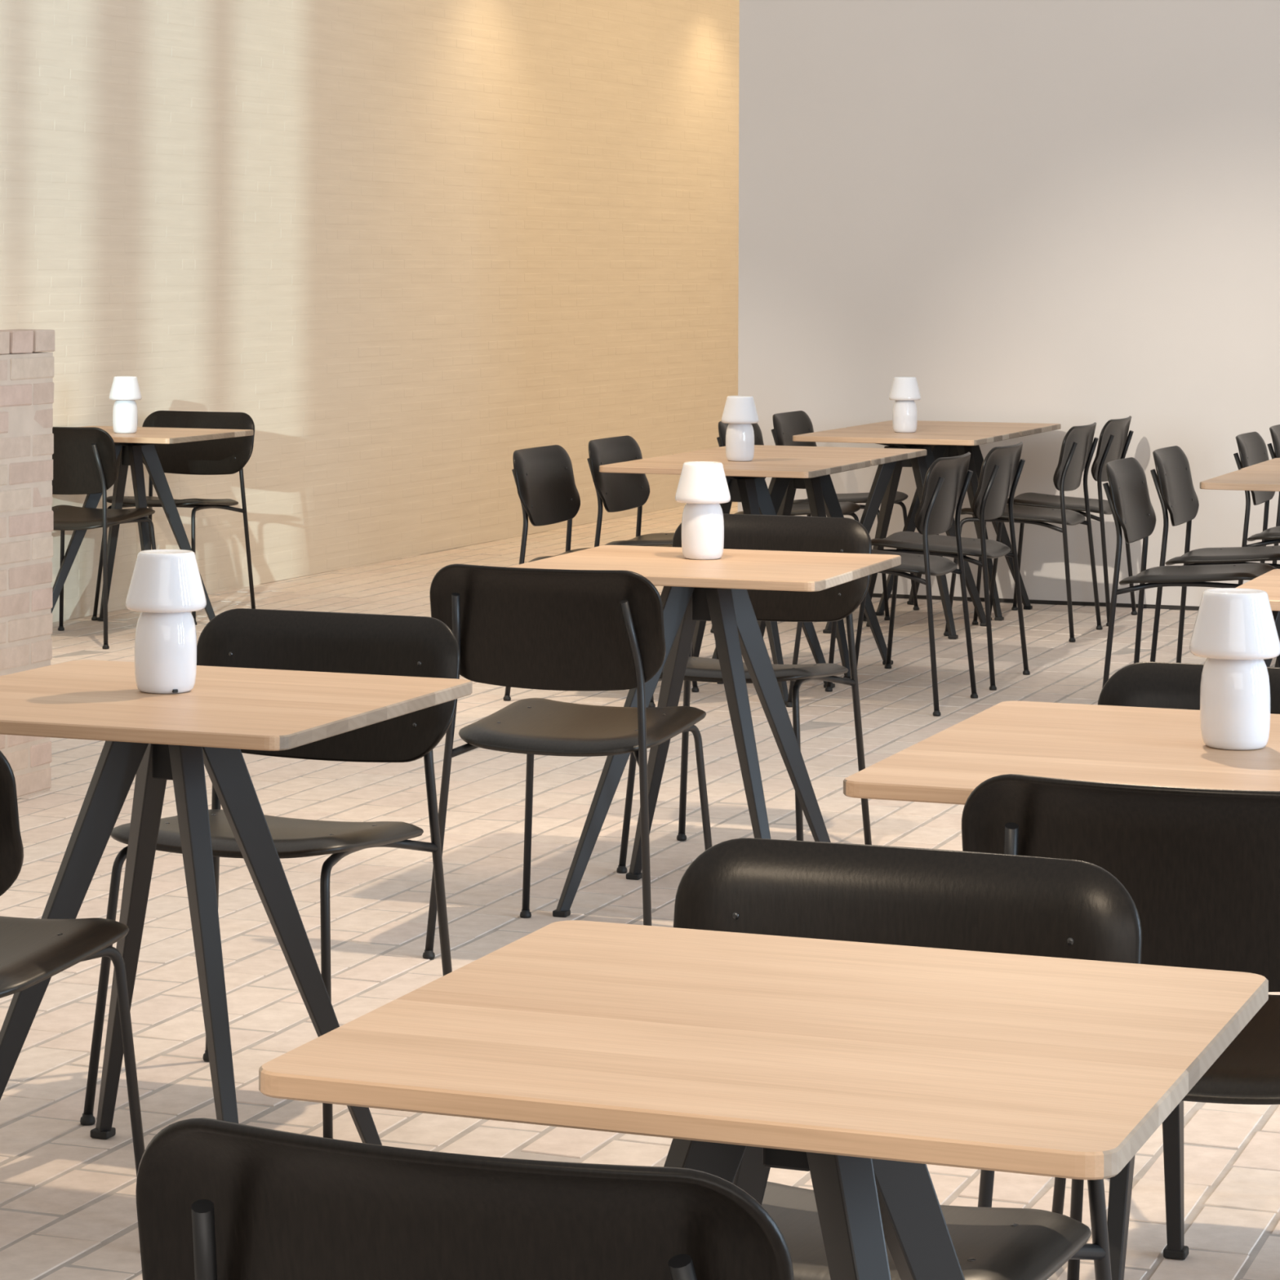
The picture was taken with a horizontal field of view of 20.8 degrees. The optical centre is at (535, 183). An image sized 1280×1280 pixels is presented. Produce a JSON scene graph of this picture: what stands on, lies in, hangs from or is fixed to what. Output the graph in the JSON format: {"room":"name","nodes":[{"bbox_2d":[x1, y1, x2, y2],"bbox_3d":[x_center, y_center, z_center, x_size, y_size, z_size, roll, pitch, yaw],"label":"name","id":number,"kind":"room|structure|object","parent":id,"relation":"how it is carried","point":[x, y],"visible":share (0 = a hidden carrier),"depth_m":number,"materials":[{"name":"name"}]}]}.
{"room":"restaurant dining area","nodes":[
{"label":"restaurant dining area","id":0,"kind":"room"},
{"bbox_2d":[0,0,739,622],"bbox_3d":[-2.331,-0.440,12.629,0.351,4.200,28.200,0,-1,23],"label":"wall","id":1,"kind":"structure","parent":0,"point":[421,245],"depth_m":15.97,"materials":[{"name":"brick"}]},
{"bbox_2d":[0,502,1279,1279],"bbox_3d":[3.962,1.684,10.118,18.000,0.101,28.200,0,-1,21],"label":"floor","id":2,"kind":"structure","parent":0,"point":[68,1211],"depth_m":7.72,"materials":[{"name":"tile"}]},
{"bbox_2d":[0,328,54,799],"bbox_3d":[-1.401,0.983,8.969,0.117,1.207,0.471,0,-1,21],"label":"wall pier","id":3,"kind":"object","parent":2,"relation":"on","point":[26,362],"visible":0.81,"depth_m":9.04,"materials":[{"name":"brick"}]},
{"bbox_2d":[0,750,144,1177],"bbox_3d":[-0.827,1.104,4.772,0.496,0.788,0.506,0,-1,21],"label":"dining chair","id":4,"kind":"object","parent":2,"relation":"on","point":[33,951],"visible":0.92,"depth_m":4.76,"materials":[{"name":"black wood"}]},
{"bbox_2d":[51,426,155,648],"bbox_3d":[-1.660,1.272,12.757,0.496,0.788,0.506,0,-1,21],"label":"dining chair","id":5,"kind":"object","parent":2,"relation":"on","point":[84,458],"visible":0.58,"depth_m":12.54,"materials":[{"name":"black wood"}]},
{"bbox_2d":[51,426,253,621],"bbox_3d":[-1.524,1.304,13.103,0.707,0.740,0.707,0,-1,21],"label":"cafe table","id":6,"kind":"object","parent":2,"relation":"on","point":[131,449],"visible":0.48,"depth_m":13.10,"materials":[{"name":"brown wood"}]},
{"bbox_2d":[108,376,142,433],"bbox_3d":[-1.530,0.827,13.026,0.122,0.211,0.122,1,-2,-38],"label":"table lamp","id":7,"kind":"object","parent":6,"relation":"on","point":[125,390],"visible":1,"depth_m":12.99,"materials":[{"name":"white glass"}]},
{"bbox_2d":[91,410,255,625],"bbox_3d":[-1.407,1.291,13.578,0.496,0.788,0.506,0,-1,21],"label":"dining chair","id":8,"kind":"object","parent":2,"relation":"on","point":[229,455],"visible":0.71,"depth_m":13.72,"materials":[{"name":"black wood"}]},
{"bbox_2d":[0,659,472,1145],"bbox_3d":[-0.549,1.140,5.245,0.707,0.740,0.707,0,-1,21],"label":"cafe table","id":9,"kind":"object","parent":2,"relation":"on","point":[157,738],"visible":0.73,"depth_m":5.20,"materials":[{"name":"brown wood"}]},
{"bbox_2d":[125,549,206,693],"bbox_3d":[-0.560,0.665,5.298,0.122,0.211,0.122,1,-1,-26],"label":"table lamp","id":10,"kind":"object","parent":9,"relation":"on","point":[166,585],"visible":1,"depth_m":5.26,"materials":[{"name":"white glass"}]},
{"bbox_2d":[172,688,177,693],"bbox_3d":[-0.543,0.765,5.258,0.008,0.005,0.007,1,-1,-26],"label":"switch","id":11,"kind":"object","parent":10,"relation":"attached to","point":[175,691],"depth_m":5.25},
{"bbox_2d":[80,608,460,1138],"bbox_3d":[-0.434,1.128,5.786,0.496,0.788,0.506,0,-1,21],"label":"dining chair","id":12,"kind":"object","parent":2,"relation":"on","point":[409,646],"visible":0.59,"depth_m":5.91,"materials":[{"name":"black wood"}]},
{"bbox_2d":[135,1117,794,1279],"bbox_3d":[0.016,1.062,2.619,0.496,0.788,0.506,0,-1,21],"label":"dining chair","id":13,"kind":"object","parent":2,"relation":"on","point":[216,1199],"visible":1,"depth_m":2.42,"materials":[{"name":"black wood"}]},
{"bbox_2d":[422,564,712,959],"bbox_3d":[0.092,1.159,7.118,0.496,0.788,0.506,0,-1,21],"label":"dining chair","id":14,"kind":"object","parent":2,"relation":"on","point":[553,629],"visible":0.91,"depth_m":6.94,"materials":[{"name":"black wood"}]},
{"bbox_2d":[503,444,698,707],"bbox_3d":[0.217,1.247,11.184,0.506,0.788,0.496,0,-1,21],"label":"dining chair","id":15,"kind":"object","parent":2,"relation":"on","point":[548,492],"visible":0.5,"depth_m":11.28,"materials":[{"name":"black wood"}]},
{"bbox_2d":[586,435,723,683],"bbox_3d":[0.466,1.261,11.806,0.506,0.788,0.496,0,-1,21],"label":"dining chair","id":16,"kind":"object","parent":2,"relation":"on","point":[617,491],"visible":0.57,"depth_m":11.87,"materials":[{"name":"black wood"}]},
{"bbox_2d":[508,545,901,917],"bbox_3d":[0.367,1.194,7.575,0.707,0.740,0.707,0,-1,20],"label":"cafe table","id":17,"kind":"object","parent":2,"relation":"on","point":[715,591],"visible":0.68,"depth_m":7.53,"materials":[{"name":"brown wood"}]},
{"bbox_2d":[675,461,730,559],"bbox_3d":[0.369,0.720,7.679,0.122,0.211,0.122,1,-1,-15],"label":"table lamp","id":18,"kind":"object","parent":17,"relation":"on","point":[702,486],"visible":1,"depth_m":7.64,"materials":[{"name":"white glass"}]},
{"bbox_2d":[599,454,871,705],"bbox_3d":[0.651,1.274,11.277,0.707,0.740,0.707,0,-1,21],"label":"cafe table","id":19,"kind":"object","parent":2,"relation":"on","point":[746,482],"visible":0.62,"depth_m":11.20,"materials":[{"name":"brown wood"}]},
{"bbox_2d":[721,395,759,461],"bbox_3d":[0.669,0.801,11.399,0.122,0.211,0.122,0,-1,-3],"label":"table lamp","id":20,"kind":"object","parent":19,"relation":"on","point":[740,412],"visible":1,"depth_m":11.36,"materials":[{"name":"white glass"}]},
{"bbox_2d":[616,513,871,873],"bbox_3d":[0.485,1.182,8.110,0.496,0.788,0.506,0,-1,21],"label":"dining chair","id":21,"kind":"object","parent":2,"relation":"on","point":[741,531],"visible":0.54,"depth_m":8.24,"materials":[{"name":"black wood"}]},
{"bbox_2d":[258,920,1268,1279],"bbox_3d":[0.223,1.095,3.020,0.707,0.740,0.707,0,-1,21],"label":"cafe table","id":22,"kind":"object","parent":2,"relation":"on","point":[858,1067],"visible":1,"depth_m":2.93,"materials":[{"name":"brown wood"}]},
{"bbox_2d":[710,421,869,637],"bbox_3d":[0.975,1.294,13.217,0.506,0.788,0.496,0,-1,21],"label":"dining chair","id":23,"kind":"object","parent":2,"relation":"on","point":[850,508],"visible":0.2,"depth_m":13.21,"materials":[{"name":"black wood"}]},
{"bbox_2d":[672,444,926,679],"bbox_3d":[0.909,1.290,11.937,0.707,0.740,0.707,0,-1,21],"label":"cafe table","id":24,"kind":"object","parent":2,"relation":"on","point":[822,497],"visible":0.42,"depth_m":11.92,"materials":[{"name":"brown wood"}]},
{"bbox_2d":[771,410,919,620],"bbox_3d":[1.222,1.308,13.851,0.506,0.788,0.496,0,-1,21],"label":"dining chair","id":25,"kind":"object","parent":2,"relation":"on","point":[786,424],"visible":0.48,"depth_m":13.90,"materials":[{"name":"black wood"}]},
{"bbox_2d":[786,452,977,715],"bbox_3d":[1.099,1.247,11.030,0.506,0.788,0.496,0,-1,21],"label":"dining chair","id":26,"kind":"object","parent":2,"relation":"on","point":[947,480],"visible":0.63,"depth_m":10.91,"materials":[{"name":"black wood"}]},
{"bbox_2d":[792,427,1019,639],"bbox_3d":[1.409,1.319,13.219,0.707,0.740,0.707,0,-1,21],"label":"cafe table","id":27,"kind":"object","parent":2,"relation":"on","point":[883,490],"visible":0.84,"depth_m":13.16,"materials":[{"name":"brown wood"}]},
{"bbox_2d":[888,376,920,432],"bbox_3d":[1.411,0.846,13.326,0.122,0.211,0.122,1,-1,-26],"label":"table lamp","id":28,"kind":"object","parent":27,"relation":"on","point":[904,390],"visible":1,"depth_m":13.29,"materials":[{"name":"white glass"}]},
{"bbox_2d":[673,838,1142,1279],"bbox_3d":[0.302,1.080,3.400,0.496,0.788,0.506,0,-1,21],"label":"dining chair","id":29,"kind":"object","parent":2,"relation":"on","point":[876,894],"visible":0.31,"depth_m":3.58,"materials":[{"name":"black wood"}]},
{"bbox_2d":[854,441,1030,690],"bbox_3d":[1.356,1.262,11.673,0.506,0.788,0.496,0,-1,21],"label":"dining chair","id":30,"kind":"object","parent":2,"relation":"on","point":[1002,468],"visible":0.91,"depth_m":11.56,"materials":[{"name":"black wood"}]},
{"bbox_2d":[846,420,1061,620],"bbox_3d":[1.667,1.335,13.879,0.707,0.740,0.707,0,-1,21],"label":"cafe table","id":31,"kind":"object","parent":2,"relation":"on","point":[976,459],"visible":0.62,"depth_m":13.80,"materials":[{"name":"brown wood"}]},
{"bbox_2d":[943,422,1102,642],"bbox_3d":[1.837,1.295,13.122,0.506,0.788,0.496,0,-1,21],"label":"dining chair","id":32,"kind":"object","parent":2,"relation":"on","point":[1078,446],"visible":0.86,"depth_m":13.00,"materials":[{"name":"black wood"}]},
{"bbox_2d":[843,701,1279,1279],"bbox_3d":[1.379,1.132,4.486,1.800,0.740,0.880,0,-1,21],"label":"table","id":33,"kind":"object","parent":2,"relation":"on","point":[1094,743],"visible":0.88,"depth_m":4.66,"materials":[{"name":"brown wood"}]},
{"bbox_2d":[1189,587,1279,750],"bbox_3d":[0.950,0.659,4.740,0.122,0.211,0.122,0,-1,-9],"label":"table lamp","id":34,"kind":"object","parent":33,"relation":"on","point":[1235,629],"visible":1,"depth_m":4.70,"materials":[{"name":"white glass"}]},
{"bbox_2d":[989,415,1137,626],"bbox_3d":[2.065,1.308,13.682,0.506,0.788,0.496,0,-1,21],"label":"dining chair","id":35,"kind":"object","parent":2,"relation":"on","point":[1113,442],"visible":0.82,"depth_m":13.55,"materials":[{"name":"black wood"}]},
{"bbox_2d":[961,773,1279,1279],"bbox_3d":[0.817,1.101,4.296,0.496,0.788,0.506,0,-1,21],"label":"dining chair","id":36,"kind":"object","parent":2,"relation":"on","point":[1199,868],"visible":0.41,"depth_m":4.10,"materials":[{"name":"black wood"}]},
{"bbox_2d":[1051,662,1279,1214],"bbox_3d":[1.013,1.118,5.038,0.496,0.788,0.506,0,-1,21],"label":"dining chair","id":37,"kind":"object","parent":2,"relation":"on","point":[1164,685],"visible":0.05,"depth_m":5.30,"materials":[{"name":"black wood"}]},
{"bbox_2d":[1102,457,1279,688],"bbox_3d":[2.004,1.242,10.604,0.506,0.788,0.496,0,-1,21],"label":"dining chair","id":38,"kind":"object","parent":2,"relation":"on","point":[1127,495],"visible":0.92,"depth_m":10.61,"materials":[{"name":"black wood"}]},
{"bbox_2d":[1150,445,1279,662],"bbox_3d":[2.269,1.258,11.295,0.506,0.788,0.496,0,-1,21],"label":"dining chair","id":39,"kind":"object","parent":2,"relation":"on","point":[1173,482],"visible":0.98,"depth_m":11.34,"materials":[{"name":"black wood"}]},
{"bbox_2d":[1200,469,1279,666],"bbox_3d":[2.430,1.267,10.587,0.707,0.740,0.707,0,-1,21],"label":"cafe table","id":40,"kind":"object","parent":2,"relation":"on","point":[1241,479],"visible":0.36,"depth_m":10.47,"materials":[{"name":"brown wood"}]},
{"bbox_2d":[1233,431,1279,584],"bbox_3d":[2.732,1.281,12.273,0.506,0.788,0.496,0,-1,21],"label":"dining chair","id":41,"kind":"object","parent":2,"relation":"on","point":[1252,448],"visible":0.63,"depth_m":12.28,"materials":[{"name":"black wood"}]},
{"bbox_2d":[1236,568,1279,610],"bbox_3d":[1.784,1.188,7.024,0.707,0.740,0.707,0,-1,21],"label":"cafe table","id":42,"kind":"object","parent":2,"relation":"on","point":[1268,582],"visible":0.32,"depth_m":7.09,"materials":[{"name":"brown wood"}]},
{"bbox_2d":[1240,457,1279,470],"bbox_3d":[2.685,1.283,11.252,0.707,0.740,0.707,0,-1,21],"label":"cafe table","id":43,"kind":"object","parent":2,"relation":"on","point":[1273,464],"visible":0.51,"depth_m":11.25,"materials":[{"name":"brown wood"}]},
{"bbox_2d":[1266,424,1279,564],"bbox_3d":[2.986,1.296,12.925,0.506,0.788,0.496,0,-1,21],"label":"dining chair","id":44,"kind":"object","parent":2,"relation":"on","point":[1275,429],"visible":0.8,"depth_m":12.80,"materials":[{"name":"black wood"}]},
{"bbox_2d":[737,0,1279,606],"bbox_3d":[6.996,-0.411,12.492,13.060,4.184,0.301,0,-1,21],"label":"wall","id":45,"kind":"structure","parent":0,"point":[1066,213],"depth_m":14.26,"materials":[{"name":"grey paint"}]},
{"bbox_2d":[872,593,1199,609],"bbox_3d":[6.992,1.689,12.444,13.050,0.016,0.282,0,-1,21],"label":"baseboard","id":46,"kind":"structure","parent":45,"relation":"attached to","point":[878,595],"depth_m":14.19,"materials":[{"name":"grey"}]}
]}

